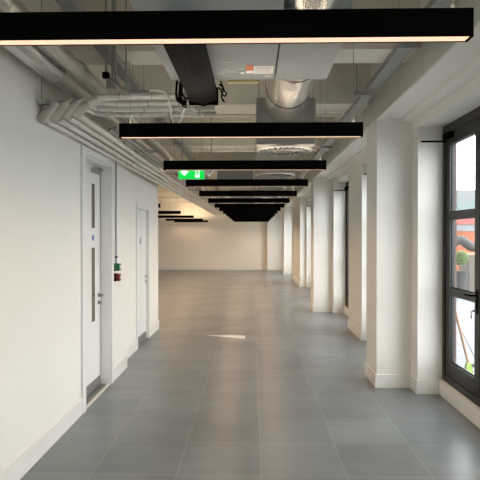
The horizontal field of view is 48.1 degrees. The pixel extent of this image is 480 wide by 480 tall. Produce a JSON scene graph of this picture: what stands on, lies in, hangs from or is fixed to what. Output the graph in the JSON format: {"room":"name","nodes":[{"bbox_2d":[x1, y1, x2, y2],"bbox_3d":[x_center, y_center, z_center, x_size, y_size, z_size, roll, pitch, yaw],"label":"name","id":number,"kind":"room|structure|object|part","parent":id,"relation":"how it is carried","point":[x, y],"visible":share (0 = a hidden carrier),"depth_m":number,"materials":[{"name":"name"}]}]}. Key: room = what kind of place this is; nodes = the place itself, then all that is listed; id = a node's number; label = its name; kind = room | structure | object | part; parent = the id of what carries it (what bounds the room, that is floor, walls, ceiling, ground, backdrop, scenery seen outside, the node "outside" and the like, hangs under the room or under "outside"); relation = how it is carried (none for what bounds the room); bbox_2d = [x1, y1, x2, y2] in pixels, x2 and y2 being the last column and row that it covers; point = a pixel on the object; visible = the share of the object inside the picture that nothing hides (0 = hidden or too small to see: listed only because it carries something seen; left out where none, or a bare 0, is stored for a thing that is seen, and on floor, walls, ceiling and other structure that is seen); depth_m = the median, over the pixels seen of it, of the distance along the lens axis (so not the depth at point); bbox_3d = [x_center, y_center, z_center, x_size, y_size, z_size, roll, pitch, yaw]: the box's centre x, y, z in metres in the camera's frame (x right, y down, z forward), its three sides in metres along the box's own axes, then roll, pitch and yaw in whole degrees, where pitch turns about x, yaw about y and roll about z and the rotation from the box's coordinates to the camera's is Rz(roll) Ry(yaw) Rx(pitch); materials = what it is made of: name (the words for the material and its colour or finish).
{"room":"open-plan office","nodes":[
{"label":"open-plan office","id":0,"kind":"room"},
{"bbox_2d":[0,0,157,474],"bbox_3d":[-1.782,-0.223,2.442,0.420,3.790,14.800,0,0,1],"label":"wall","id":1,"kind":"structure","parent":0,"point":[40,164],"depth_m":4.17,"materials":[{"name":"paint"}]},
{"bbox_2d":[0,320,158,479],"bbox_3d":[-1.595,1.597,2.462,0.273,0.150,14.820,0,0,0],"label":"baseboard","id":2,"kind":"structure","parent":1,"relation":"attached to","point":[25,462],"depth_m":4.31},
{"bbox_2d":[81,145,113,413],"bbox_3d":[-1.558,0.373,5.662,0.172,2.550,1.140,0,0,1],"label":"door","id":3,"kind":"structure","parent":1,"relation":"in","point":[91,378],"depth_m":5.93,"materials":[{"name":"paint"}]},
{"bbox_3d":[-1.589,0.482,5.831,0.003,0.800,0.105,0,0,1],"label":"vision panel","id":4,"kind":"part","parent":3,"relation":"part of","materials":[{"name":"brown glass"}]},
{"bbox_3d":[-1.589,-0.368,5.825,0.003,0.480,0.105,0,0,1],"label":"vision panel","id":5,"kind":"part","parent":3,"relation":"part of","materials":[{"name":"brown glass"}]},
{"bbox_3d":[-1.597,1.583,5.672,0.004,0.106,0.880,0,0,1],"label":"kick plate","id":6,"kind":"part","parent":3,"relation":"part of","materials":[{"name":"metal"}]},
{"bbox_2d":[115,161,116,262],"bbox_3d":[-1.465,-0.295,6.365,0.021,1.275,0.022,0,0,1],"label":"conduit","id":7,"kind":"object","parent":1,"relation":"attached to","point":[115,161],"visible":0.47,"depth_m":6.36,"materials":[{"name":"metal"}]},
{"bbox_2d":[114,263,120,270],"bbox_3d":[-1.441,0.318,6.309,0.074,0.090,0.110,0,0,1],"label":"emergency door release","id":8,"kind":"object","parent":1,"relation":"attached to","point":[117,266],"visible":0.93,"depth_m":6.28,"materials":[{"name":"green plastic"}]},
{"bbox_2d":[114,273,120,281],"bbox_3d":[-1.441,0.438,6.305,0.074,0.090,0.120,0,0,1],"label":"fire alarm call point","id":9,"kind":"object","parent":1,"relation":"attached to","point":[117,276],"visible":0.86,"depth_m":6.28,"materials":[{"name":"red plastic"}]},
{"bbox_2d":[136,202,149,349],"bbox_3d":[-1.549,0.532,8.464,0.113,2.190,0.980,0,0,1],"label":"door","id":10,"kind":"structure","parent":1,"relation":"in","point":[142,217],"depth_m":8.60,"materials":[{"name":"paint"}]},
{"bbox_3d":[-1.560,1.556,8.472,0.003,0.118,0.800,0,0,1],"label":"kick plate","id":11,"kind":"part","parent":10,"relation":"part of","materials":[{"name":"metal"}]},
{"bbox_2d":[158,203,266,266],"bbox_3d":[-2.151,-0.405,26.907,10.400,3.790,0.300,0,0,1],"label":"wall","id":12,"kind":"structure","parent":0,"point":[220,241],"depth_m":26.75,"materials":[{"name":"white paint"}]},
{"bbox_2d":[158,267,282,269],"bbox_3d":[-2.582,1.417,26.648,9.550,0.150,0.266,0,0,1],"label":"baseboard","id":13,"kind":"structure","parent":12,"relation":"attached to","point":[159,268],"depth_m":26.73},
{"bbox_2d":[267,210,282,266],"bbox_3d":[1.767,-0.402,26.538,0.850,3.790,0.250,0,0,1],"label":"wall","id":14,"kind":"structure","parent":12,"relation":"attached to","point":[275,225],"depth_m":26.42,"materials":[{"name":"paint"}]},
{"bbox_2d":[20,270,479,479],"bbox_3d":[-2.534,1.668,11.077,10.400,0.120,32.000,0,0,1],"label":"floor","id":15,"kind":"structure","parent":0,"point":[293,398],"depth_m":5.21,"materials":[{"name":"grey tile"}]},
{"bbox_2d":[281,0,479,410],"bbox_3d":[1.982,-0.285,10.803,0.760,3.790,31.700,0,0,1],"label":"wall","id":16,"kind":"structure","parent":0,"point":[396,208],"depth_m":5.98,"materials":[{"name":"paint"}]},
{"bbox_2d":[158,198,207,202],"bbox_3d":[-2.717,-2.008,24.659,9.376,0.550,0.600,0,0,1],"label":"ceiling beam","id":17,"kind":"structure","parent":16,"relation":"attached to","point":[160,200],"depth_m":24.37,"materials":[{"name":"paint"}]},
{"bbox_2d":[158,192,287,197],"bbox_3d":[-2.789,-1.986,21.660,9.376,0.550,0.600,0,0,1],"label":"ceiling beam","id":18,"kind":"structure","parent":16,"relation":"attached to","point":[160,194],"depth_m":21.36,"materials":[{"name":"paint"}]},
{"bbox_2d":[158,184,288,191],"bbox_3d":[-2.862,-1.964,18.660,9.376,0.550,0.600,0,0,1],"label":"ceiling beam","id":19,"kind":"structure","parent":16,"relation":"attached to","point":[160,188],"depth_m":18.32,"materials":[{"name":"paint"}]},
{"bbox_2d":[158,171,300,183],"bbox_3d":[-2.934,-1.942,15.662,9.376,0.550,0.600,0,0,1],"label":"ceiling beam","id":20,"kind":"structure","parent":16,"relation":"attached to","point":[214,174],"depth_m":15.31,"materials":[{"name":"paint"}]},
{"bbox_2d":[158,149,312,171],"bbox_3d":[-3.007,-1.919,12.662,9.376,0.550,0.600,0,0,1],"label":"ceiling beam","id":21,"kind":"structure","parent":16,"relation":"attached to","point":[205,155],"depth_m":12.30,"materials":[{"name":"paint"}]},
{"bbox_2d":[59,0,418,64],"bbox_3d":[-0.014,-1.860,4.668,3.006,0.550,0.360,0,0,1],"label":"ceiling beam","id":22,"kind":"structure","parent":16,"relation":"attached to","point":[363,52],"depth_m":4.52,"materials":[{"name":"paint"}]},
{"bbox_2d":[115,63,370,115],"bbox_3d":[0.034,-1.875,6.662,3.006,0.550,0.650,0,0,1],"label":"ceiling beam","id":23,"kind":"structure","parent":16,"relation":"attached to","point":[333,94],"depth_m":6.34,"materials":[{"name":"paint"}]},
{"bbox_2d":[159,116,332,151],"bbox_3d":[0.105,-1.896,9.586,3.006,0.550,0.600,0,0,1],"label":"ceiling beam","id":24,"kind":"structure","parent":16,"relation":"attached to","point":[191,143],"depth_m":9.30,"materials":[{"name":"paint"}]},
{"bbox_2d":[191,148,315,151],"bbox_3d":[0.230,-1.588,9.486,2.200,0.065,0.040,0,0,1],"label":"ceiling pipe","id":25,"kind":"object","parent":16,"relation":"attached to","point":[207,150],"visible":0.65,"depth_m":9.48,"materials":[{"name":"grey metal"}]},
{"bbox_2d":[198,111,341,116],"bbox_3d":[0.162,-1.567,6.707,2.200,0.065,0.040,0,0,1],"label":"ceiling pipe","id":26,"kind":"object","parent":16,"relation":"attached to","point":[325,113],"visible":0.51,"depth_m":6.69,"materials":[{"name":"grey metal"}]},
{"bbox_2d":[334,181,348,307],"bbox_3d":[2.187,0.104,10.826,0.350,2.690,1.850,0,0,1],"label":"window","id":27,"kind":"structure","parent":16,"relation":"in","point":[346,188],"depth_m":11.58,"materials":[{"name":"metal"}]},
{"bbox_3d":[2.322,0.104,10.823,0.080,2.690,1.850,0,0,1],"label":"frame","id":28,"kind":"part","parent":27,"relation":"part of","materials":[{"name":"black metal"}]},
{"bbox_3d":[2.333,0.111,11.253,0.058,2.520,0.851,0,0,1],"label":"sash","id":29,"kind":"part","parent":27,"relation":"part of","materials":[{"name":"black metal"}]},
{"bbox_2d":[281,0,479,208],"bbox_3d":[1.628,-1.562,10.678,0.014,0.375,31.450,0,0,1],"label":"ceiling beam","id":30,"kind":"structure","parent":16,"relation":"attached to","point":[407,74],"depth_m":5.00,"materials":[{"name":"white paint"}]},
{"bbox_2d":[283,271,479,428],"bbox_3d":[1.924,1.535,10.818,0.676,0.150,31.732,0,0,1],"label":"baseboard","id":31,"kind":"structure","parent":16,"relation":"attached to","point":[468,410],"depth_m":5.97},
{"bbox_2d":[290,56,479,206],"bbox_3d":[1.952,-1.350,10.796,0.140,0.040,31.700,0,0,1],"label":"trim","id":32,"kind":"structure","parent":16,"relation":"attached to","point":[471,71],"depth_m":4.96,"materials":[{"name":"paint"}]},
{"bbox_2d":[421,106,479,406],"bbox_3d":[2.042,0.149,4.828,0.350,2.690,1.830,0,0,1],"label":"window","id":33,"kind":"structure","parent":16,"relation":"in","point":[467,383],"depth_m":5.40,"materials":[{"name":"metal"}]},
{"bbox_3d":[2.017,-1.042,5.600,0.262,0.060,0.023,0,0,1],"label":"closer arm","id":34,"kind":"part","parent":33,"relation":"part of"},
{"bbox_3d":[2.177,0.149,4.825,0.080,2.690,1.830,0,0,1],"label":"frame","id":35,"kind":"part","parent":33,"relation":"part of","materials":[{"name":"black metal"}]},
{"bbox_3d":[2.188,0.156,5.250,0.058,2.520,0.841,0,0,1],"label":"sash","id":36,"kind":"part","parent":33,"relation":"part of","materials":[{"name":"black metal"}]},
{"bbox_3d":[2.116,0.563,4.933,0.072,0.220,0.143,0,0,1],"label":"lever handle","id":37,"kind":"part","parent":33,"relation":"part of","materials":[{"name":"black metal"}]},
{"bbox_2d":[455,144,456,362],"bbox_3d":[2.397,-0.190,10.794,0.069,4.600,31.730,0,0,1],"label":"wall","id":38,"kind":"structure","parent":0,"point":[455,144],"depth_m":5.72,"materials":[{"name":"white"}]},
{"bbox_3d":[-2.533,-2.282,11.048,10.400,0.200,32.000,0,0,1],"label":"ceiling","id":39,"kind":"structure","parent":0,"visible":0},
{"bbox_2d":[37,0,50,104],"bbox_3d":[-1.475,-1.575,4.045,0.085,1.110,0.040,0,0,1],"label":"hanger","id":40,"kind":"object","parent":39,"relation":"hanging from","point":[40,102],"visible":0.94,"depth_m":4.04,"materials":[{"name":"metal"}]},
{"bbox_3d":[-1.492,-1.585,4.046,0.009,1.090,0.009,0,0,24],"label":"threaded rod","id":41,"kind":"part","parent":40,"relation":"part of","materials":[{"name":"metal"}]},
{"bbox_2d":[102,0,116,89],"bbox_3d":[-1.007,-1.648,4.151,0.095,0.965,0.085,0,0,1],"label":"junction box","id":42,"kind":"object","parent":39,"relation":"attached to","point":[111,84],"visible":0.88,"depth_m":4.14,"materials":[{"name":"metal"}]},
{"bbox_2d":[0,11,218,208],"bbox_3d":[-1.208,-1.682,10.020,0.190,0.985,26.000,0,0,1],"label":"duct","id":43,"kind":"object","parent":39,"relation":"hanging from","point":[36,58],"visible":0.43,"depth_m":3.93,"materials":[{"name":"metal"}]},
{"bbox_2d":[0,0,220,203],"bbox_3d":[-1.013,-1.694,10.015,0.116,0.962,26.000,0,0,1],"label":"duct","id":44,"kind":"object","parent":39,"relation":"hanging from","point":[78,69],"visible":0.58,"depth_m":3.75,"materials":[{"name":"metal"}]},
{"bbox_2d":[123,0,128,91],"bbox_3d":[-0.875,-1.633,4.130,0.044,0.995,0.044,0,0,1],"label":"rod","id":45,"kind":"object","parent":39,"relation":"hanging from","point":[125,63],"visible":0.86,"depth_m":4.13,"materials":[{"name":"metal"}]},
{"bbox_2d":[113,0,149,92],"bbox_3d":[-0.840,-1.632,4.149,0.281,0.998,0.022,0,0,1],"label":"conduit","id":46,"kind":"object","parent":39,"relation":"hanging from","point":[114,1],"visible":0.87,"depth_m":4.14,"materials":[{"name":"metal"}]},
{"bbox_2d":[55,0,223,197],"bbox_3d":[-0.916,-1.840,10.512,0.160,0.676,25.000,0,0,1],"label":"cable trunking","id":47,"kind":"object","parent":39,"relation":"hanging from","point":[66,5],"visible":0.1,"depth_m":4.73,"materials":[{"name":"metal"}]},
{"bbox_2d":[125,119,157,166],"bbox_3d":[-1.239,-1.531,6.671,0.430,1.236,0.040,0,0,1],"label":"hanger","id":48,"kind":"object","parent":39,"relation":"hanging from","point":[155,150],"visible":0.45,"depth_m":6.66,"materials":[{"name":"metal"}]},
{"bbox_2d":[37,100,216,215],"bbox_3d":[-0.725,-1.076,13.794,1.146,0.246,19.539,0,0,1],"label":"insulated pipe","id":49,"kind":"object","parent":48,"relation":"hanging from","point":[46,114],"visible":0.9,"depth_m":4.69,"materials":[{"name":"metal"}]},
{"bbox_2d":[50,99,218,215],"bbox_3d":[-0.689,-1.087,13.823,1.075,0.226,19.539,0,0,1],"label":"insulated pipe","id":50,"kind":"object","parent":48,"relation":"hanging from","point":[63,105],"visible":0.88,"depth_m":4.49,"materials":[{"name":"metal"}]},
{"bbox_2d":[61,98,220,214],"bbox_3d":[-0.653,-1.098,13.852,1.004,0.205,19.540,0,0,1],"label":"insulated pipe","id":51,"kind":"object","parent":48,"relation":"hanging from","point":[73,105],"visible":0.86,"depth_m":4.30,"materials":[{"name":"metal"}]},
{"bbox_2d":[71,92,221,214],"bbox_3d":[-0.617,-1.108,13.866,0.933,0.185,19.571,0,0,1],"label":"insulated pipe","id":52,"kind":"object","parent":48,"relation":"hanging from","point":[78,113],"visible":0.91,"depth_m":4.16,"materials":[{"name":"metal"}]},
{"bbox_2d":[108,128,222,213],"bbox_3d":[-0.967,-1.081,14.220,0.028,0.027,18.600,0,0,1],"label":"conduit","id":53,"kind":"object","parent":48,"relation":"hanging from","point":[109,129],"visible":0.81,"depth_m":6.74,"materials":[{"name":"grey metal"}]},
{"bbox_2d":[114,127,222,212],"bbox_3d":[-0.917,-1.091,14.219,0.028,0.027,18.600,0,0,1],"label":"conduit","id":54,"kind":"object","parent":48,"relation":"hanging from","point":[115,128],"visible":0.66,"depth_m":6.58,"materials":[{"name":"grey metal"}]},
{"bbox_2d":[158,211,180,213],"bbox_3d":[-2.624,-1.507,16.392,1.640,1.430,0.055,0,0,1],"label":"pendant light","id":55,"kind":"object","parent":39,"relation":"hanging from","point":[159,212],"visible":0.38,"depth_m":16.36,"materials":[{"name":"black metal"}]},
{"bbox_2d":[158,215,193,217],"bbox_3d":[-2.537,-1.534,20.011,1.640,1.430,0.055,0,0,1],"label":"pendant light","id":56,"kind":"object","parent":39,"relation":"hanging from","point":[159,216],"visible":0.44,"depth_m":19.99,"materials":[{"name":"black metal"}]},
{"bbox_2d":[166,218,202,220],"bbox_3d":[-2.450,-1.560,23.630,1.640,1.430,0.055,0,0,1],"label":"pendant light","id":57,"kind":"object","parent":39,"relation":"hanging from","point":[168,219],"visible":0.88,"depth_m":23.61,"materials":[{"name":"black metal"}]},
{"bbox_2d":[174,220,207,221],"bbox_3d":[-2.386,-1.580,26.254,1.640,1.430,0.055,0,0,1],"label":"pendant light","id":58,"kind":"object","parent":39,"relation":"hanging from","point":[203,220],"visible":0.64,"depth_m":26.23,"materials":[{"name":"black metal"}]},
{"bbox_2d":[178,117,204,179],"bbox_3d":[-0.588,-1.442,6.516,0.318,1.414,0.040,0,0,1],"label":"exit sign","id":59,"kind":"object","parent":39,"relation":"hanging from","point":[182,175],"visible":0.48,"depth_m":6.50,"materials":[{"name":"green plastic"}]},
{"bbox_3d":[-0.588,-0.816,6.508,0.310,0.155,0.008,0,0,1],"label":"sign panel","id":60,"kind":"part","parent":59,"relation":"part of","materials":[{"name":"green plastic"}]},
{"bbox_2d":[182,152,200,195],"bbox_3d":[-1.105,-1.573,12.219,0.430,1.236,0.040,0,0,1],"label":"hanger","id":61,"kind":"object","parent":39,"relation":"hanging from","point":[199,189],"visible":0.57,"depth_m":12.21,"materials":[{"name":"metal"}]},
{"bbox_2d":[195,105,216,116],"bbox_3d":[-0.334,-1.603,4.398,0.240,1.060,0.638,0,0,1],"label":"pipe manifold","id":62,"kind":"object","parent":39,"relation":"hanging from","point":[201,112],"visible":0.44,"depth_m":4.68,"materials":[{"name":"metal"}]},
{"bbox_2d":[205,117,214,175],"bbox_3d":[-0.366,-1.474,6.738,0.144,1.352,0.100,0,0,-8],"label":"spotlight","id":63,"kind":"object","parent":39,"relation":"hanging from","point":[207,173],"visible":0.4,"depth_m":6.74,"materials":[{"name":"white plastic"}]},
{"bbox_2d":[217,152,252,187],"bbox_3d":[-0.081,-1.683,11.493,0.733,1.004,1.500,0,0,1],"label":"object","id":64,"kind":"object","parent":39,"relation":"hanging from","point":[222,174],"visible":0.41,"depth_m":10.75,"materials":[{"name":"metal"}]},
{"bbox_3d":[-0.081,-1.345,11.496,0.733,0.320,1.500,0,0,1],"label":"casing","id":65,"kind":"part","parent":64,"relation":"part of","materials":[{"name":"grey metal"}]},
{"bbox_2d":[0,0,473,45],"bbox_3d":[-0.040,-1.399,1.846,1.650,1.430,0.055,0,0,1],"label":"pendant light","id":66,"kind":"object","parent":39,"relation":"hanging from","point":[381,25],"visible":1,"depth_m":1.83,"materials":[{"name":"black metal"}]},
{"bbox_2d":[0,36,468,44],"bbox_3d":[-0.040,-0.689,1.851,1.630,0.004,0.050,0,0,1],"label":"diffuser","id":67,"kind":"object","parent":66,"relation":"attached to","point":[4,40],"depth_m":1.84,"materials":[{"name":"beige plastic"}]},
{"bbox_2d":[129,0,351,79],"bbox_3d":[0.030,-1.618,2.663,1.100,1.003,2.250,0,0,1],"label":"air conditioning unit","id":68,"kind":"object","parent":39,"relation":"hanging from","point":[301,60],"visible":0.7,"depth_m":3.23,"materials":[{"name":"metal"}]},
{"bbox_2d":[163,44,226,107],"bbox_3d":[-0.303,-1.092,3.412,0.385,0.215,1.424,0,0,1],"label":"duct","id":69,"kind":"object","parent":68,"relation":"attached to","point":[191,63],"visible":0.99,"depth_m":3.34,"materials":[{"name":"black metal"}]},
{"bbox_2d":[150,89,188,122],"bbox_3d":[-0.506,-1.005,4.056,0.353,0.277,0.054,0,0,11],"label":"cable","id":70,"kind":"object","parent":69,"relation":"hanging from","point":[156,90],"visible":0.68,"depth_m":4.05,"materials":[{"name":"plastic"}]},
{"bbox_3d":[-0.145,-1.283,3.045,0.733,0.320,1.500,0,0,1],"label":"casing","id":71,"kind":"part","parent":68,"relation":"part of","materials":[{"name":"grey metal"}]},
{"bbox_2d":[119,0,362,138],"bbox_3d":[0.004,-1.412,3.656,1.650,1.430,0.055,0,0,1],"label":"pendant light","id":72,"kind":"object","parent":39,"relation":"hanging from","point":[353,129],"visible":0.92,"depth_m":3.63,"materials":[{"name":"black metal"}]},
{"bbox_2d":[121,136,360,137],"bbox_3d":[0.004,-0.703,3.661,1.630,0.004,0.050,0,0,1],"label":"diffuser","id":73,"kind":"object","parent":72,"relation":"attached to","point":[121,136],"depth_m":3.66,"materials":[{"name":"beige"}]},
{"bbox_2d":[230,188,252,197],"bbox_3d":[0.062,-1.727,17.391,0.733,1.004,1.500,0,0,1],"label":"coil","id":74,"kind":"object","parent":39,"relation":"hanging from","point":[232,188],"visible":0.16,"depth_m":16.64,"materials":[{"name":"metal"}]},
{"bbox_2d":[228,80,258,83],"bbox_3d":[0.023,-1.626,3.839,0.220,1.005,0.040,0,0,1],"label":"channel","id":75,"kind":"object","parent":39,"relation":"hanging from","point":[229,81],"visible":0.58,"depth_m":3.82,"materials":[{"name":"beige metal"}]},
{"bbox_2d":[163,79,325,170],"bbox_3d":[0.047,-1.425,5.465,1.650,1.430,0.055,0,0,1],"label":"pendant light","id":76,"kind":"object","parent":39,"relation":"hanging from","point":[182,165],"visible":0.88,"depth_m":5.44,"materials":[{"name":"black metal"}]},
{"bbox_2d":[186,154,307,186],"bbox_3d":[0.091,-1.439,7.274,1.650,1.430,0.055,0,0,1],"label":"pendant light","id":77,"kind":"object","parent":39,"relation":"hanging from","point":[303,182],"visible":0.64,"depth_m":7.25,"materials":[{"name":"black metal"}]},
{"bbox_2d":[199,189,296,196],"bbox_3d":[0.135,-1.452,9.084,1.650,1.430,0.055,0,0,1],"label":"pendant light","id":78,"kind":"object","parent":39,"relation":"hanging from","point":[293,192],"visible":0.88,"depth_m":9.06,"materials":[{"name":"black metal"}]},
{"bbox_2d":[208,174,289,202],"bbox_3d":[0.178,-1.466,10.893,1.650,1.430,0.055,0,0,1],"label":"pendant light","id":79,"kind":"object","parent":39,"relation":"hanging from","point":[210,200],"visible":0.88,"depth_m":10.87,"materials":[{"name":"black metal"}]},
{"bbox_2d":[214,187,283,207],"bbox_3d":[0.222,-1.479,12.703,1.650,1.430,0.055,0,0,1],"label":"pendant light","id":80,"kind":"object","parent":39,"relation":"hanging from","point":[250,205],"visible":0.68,"depth_m":12.68,"materials":[{"name":"black metal"}]},
{"bbox_2d":[219,208,280,210],"bbox_3d":[0.266,-1.493,14.512,1.650,1.430,0.055,0,0,1],"label":"pendant light","id":81,"kind":"object","parent":39,"relation":"hanging from","point":[220,209],"visible":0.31,"depth_m":14.49,"materials":[{"name":"black metal"}]},
{"bbox_2d":[223,211,276,213],"bbox_3d":[0.310,-1.506,16.322,1.650,1.430,0.055,0,0,1],"label":"pendant light","id":82,"kind":"object","parent":39,"relation":"hanging from","point":[224,212],"visible":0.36,"depth_m":16.30,"materials":[{"name":"black metal"}]},
{"bbox_2d":[226,214,274,215],"bbox_3d":[0.353,-1.520,18.131,1.650,1.430,0.055,0,0,1],"label":"pendant light","id":83,"kind":"object","parent":39,"relation":"hanging from","point":[226,214],"visible":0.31,"depth_m":18.11,"materials":[{"name":"black metal"}]},
{"bbox_2d":[228,216,272,217],"bbox_3d":[0.397,-1.533,19.940,1.650,1.430,0.055,0,0,1],"label":"pendant light","id":84,"kind":"object","parent":39,"relation":"hanging from","point":[228,216],"visible":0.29,"depth_m":19.92,"materials":[{"name":"black metal"}]},
{"bbox_2d":[230,218,270,218],"bbox_3d":[0.441,-1.546,21.750,1.650,1.430,0.055,0,0,1],"label":"pendant light","id":85,"kind":"object","parent":39,"relation":"hanging from","point":[230,218],"visible":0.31,"depth_m":21.73,"materials":[{"name":"black metal"}]},
{"bbox_2d":[232,219,269,220],"bbox_3d":[0.484,-1.560,23.559,1.650,1.430,0.055,0,0,1],"label":"pendant light","id":86,"kind":"object","parent":39,"relation":"hanging from","point":[232,219],"visible":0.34,"depth_m":23.54,"materials":[{"name":"black metal"}]},
{"bbox_2d":[234,221,268,221],"bbox_3d":[0.528,-1.573,25.369,1.650,1.430,0.055,0,0,1],"label":"pendant light","id":87,"kind":"object","parent":39,"relation":"hanging from","point":[234,221],"visible":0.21,"depth_m":25.35,"materials":[{"name":"black metal"}]},
{"bbox_2d":[256,83,272,121],"label":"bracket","id":88,"kind":"object","parent":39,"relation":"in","point":[261,116],"depth_m":5.39,"materials":[{"name":"metal"}]},
{"bbox_2d":[254,175,280,197],"bbox_3d":[0.629,-1.584,12.377,0.600,1.216,0.600,0,0,1],"label":"ceiling vent","id":89,"kind":"object","parent":39,"relation":"in","point":[254,175],"visible":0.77,"depth_m":12.20,"materials":[{"name":"metal"}]},
{"bbox_2d":[255,187,285,189],"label":"ceiling vent","id":90,"kind":"object","parent":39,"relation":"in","point":[270,188],"depth_m":10.06,"materials":[{"name":"metal"}]},
{"bbox_2d":[255,177,286,178],"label":"ceiling vent","id":91,"kind":"object","parent":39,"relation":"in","point":[255,177],"depth_m":9.83,"materials":[{"name":"metal"}]},
{"bbox_2d":[255,140,296,178],"bbox_3d":[0.524,-1.552,8.028,0.600,1.216,0.600,0,0,1],"label":"ceiling vent","id":92,"kind":"object","parent":39,"relation":"in","point":[271,174],"visible":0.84,"depth_m":7.74,"materials":[{"name":"metal"}]},
{"bbox_3d":[0.524,-0.964,8.033,0.590,0.016,0.590,0,0,1],"label":"plate","id":93,"kind":"part","parent":92,"relation":"part of","materials":[{"name":"silver metal"}]},
{"bbox_2d":[256,138,315,155],"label":"ceiling vent","id":94,"kind":"object","parent":39,"relation":"in","point":[282,146],"depth_m":5.42,"materials":[{"name":"metal"}]},
{"bbox_3d":[0.468,-0.946,5.684,0.590,0.016,0.590,0,0,1],"label":"plate","id":95,"kind":"part","parent":94,"relation":"part of","materials":[{"name":"silver metal"}]},
{"bbox_2d":[264,76,315,121],"bbox_3d":[0.421,-1.638,4.579,0.406,0.993,1.600,0,0,1],"label":"duct","id":96,"kind":"object","parent":39,"relation":"hanging from","point":[285,100],"visible":0.45,"depth_m":4.48,"materials":[{"name":"metal"}]},
{"bbox_2d":[295,88,315,121],"label":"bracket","id":97,"kind":"object","parent":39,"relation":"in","point":[309,112],"depth_m":5.38,"materials":[{"name":"metal"}]},
{"bbox_2d":[354,63,371,95],"bbox_3d":[1.242,-1.800,5.443,0.180,0.680,0.050,0,0,1],"label":"bracket","id":98,"kind":"object","parent":39,"relation":"hanging from","point":[356,93],"visible":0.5,"depth_m":5.42,"materials":[{"name":"metal"}]},
{"bbox_2d":[282,0,454,197],"bbox_3d":[1.485,-1.863,10.954,0.180,0.636,26.000,0,0,1],"label":"cable tray","id":99,"kind":"object","parent":39,"relation":"hanging from","point":[401,51],"visible":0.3,"depth_m":5.06,"materials":[{"name":"metal"}]},
{"label":"outside","id":100,"kind":"structure","parent":0,"visible":0},
{"bbox_2d":[456,298,474,373],"bbox_3d":[6.082,1.760,5.410,7.100,0.180,23.085,0,0,1],"label":"deck","id":101,"kind":"object","parent":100,"point":[463,307],"depth_m":9.84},
{"bbox_2d":[456,270,467,297],"bbox_3d":[6.101,1.224,14.867,0.380,0.750,0.380,0,0,1],"label":"pot","id":102,"kind":"object","parent":101,"relation":"on","point":[462,275],"depth_m":14.71,"materials":[{"name":"grey ceramic"}]},
{"bbox_2d":[456,250,469,297],"bbox_3d":[6.100,0.934,14.860,0.466,1.331,0.476,0,0,1],"label":"potted shrub","id":103,"kind":"object","parent":101,"relation":"on","point":[463,258],"visible":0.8,"depth_m":14.73,"materials":[{"name":"green plant"}]},
{"bbox_2d":[456,310,472,372],"bbox_3d":[2.800,1.006,6.909,0.111,1.306,0.524,0,0,-11],"label":"broom","id":104,"kind":"object","parent":101,"relation":"on","point":[468,365],"visible":0.59,"depth_m":6.75,"materials":[{"name":"brown wood"}]},
{"bbox_3d":[2.778,0.949,6.917,0.032,1.191,0.500,0,0,-16],"label":"handle","id":105,"kind":"part","parent":104,"relation":"part of","materials":[{"name":"brown wood"}]},
{"bbox_2d":[456,321,473,366],"bbox_3d":[2.916,1.043,7.254,0.195,1.226,0.793,0,1,-43],"label":"rake","id":106,"kind":"object","parent":101,"relation":"on","point":[456,321],"visible":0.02,"depth_m":7.14,"materials":[{"name":"metal"}]},
{"bbox_2d":[459,253,474,292],"bbox_3d":[6.784,0.996,15.399,0.820,1.200,0.740,0,0,1],"label":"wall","id":107,"kind":"structure","parent":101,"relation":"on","point":[470,267],"depth_m":15.06,"materials":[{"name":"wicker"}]},
{"bbox_2d":[457,235,474,250],"bbox_3d":[6.635,0.123,15.345,1.133,0.505,0.265,0,0,1],"label":"pipe","id":108,"kind":"object","parent":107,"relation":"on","point":[463,241],"visible":0.73,"depth_m":15.24,"materials":[{"name":"grey metal"}]},
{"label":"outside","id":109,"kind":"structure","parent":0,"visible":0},
{"bbox_3d":[41.196,10.225,49.097,200.000,0.200,220.000,0,0,1],"label":"ground","id":110,"kind":"structure","parent":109,"visible":0},
{"bbox_2d":[457,218,474,269],"bbox_3d":[24.592,4.231,44.952,21.400,11.850,11.400,0,0,1],"label":"office building","id":111,"kind":"structure","parent":110,"relation":"on","point":[465,227],"depth_m":39.52,"materials":[{"name":"brick"}]},
{"bbox_2d":[457,190,474,210],"bbox_3d":[41.283,0.691,94.013,30.000,18.200,10.050,0,0,1],"label":"office building","id":112,"kind":"structure","parent":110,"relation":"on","point":[465,198],"depth_m":90.03,"materials":[{"name":"white"}]}
]}

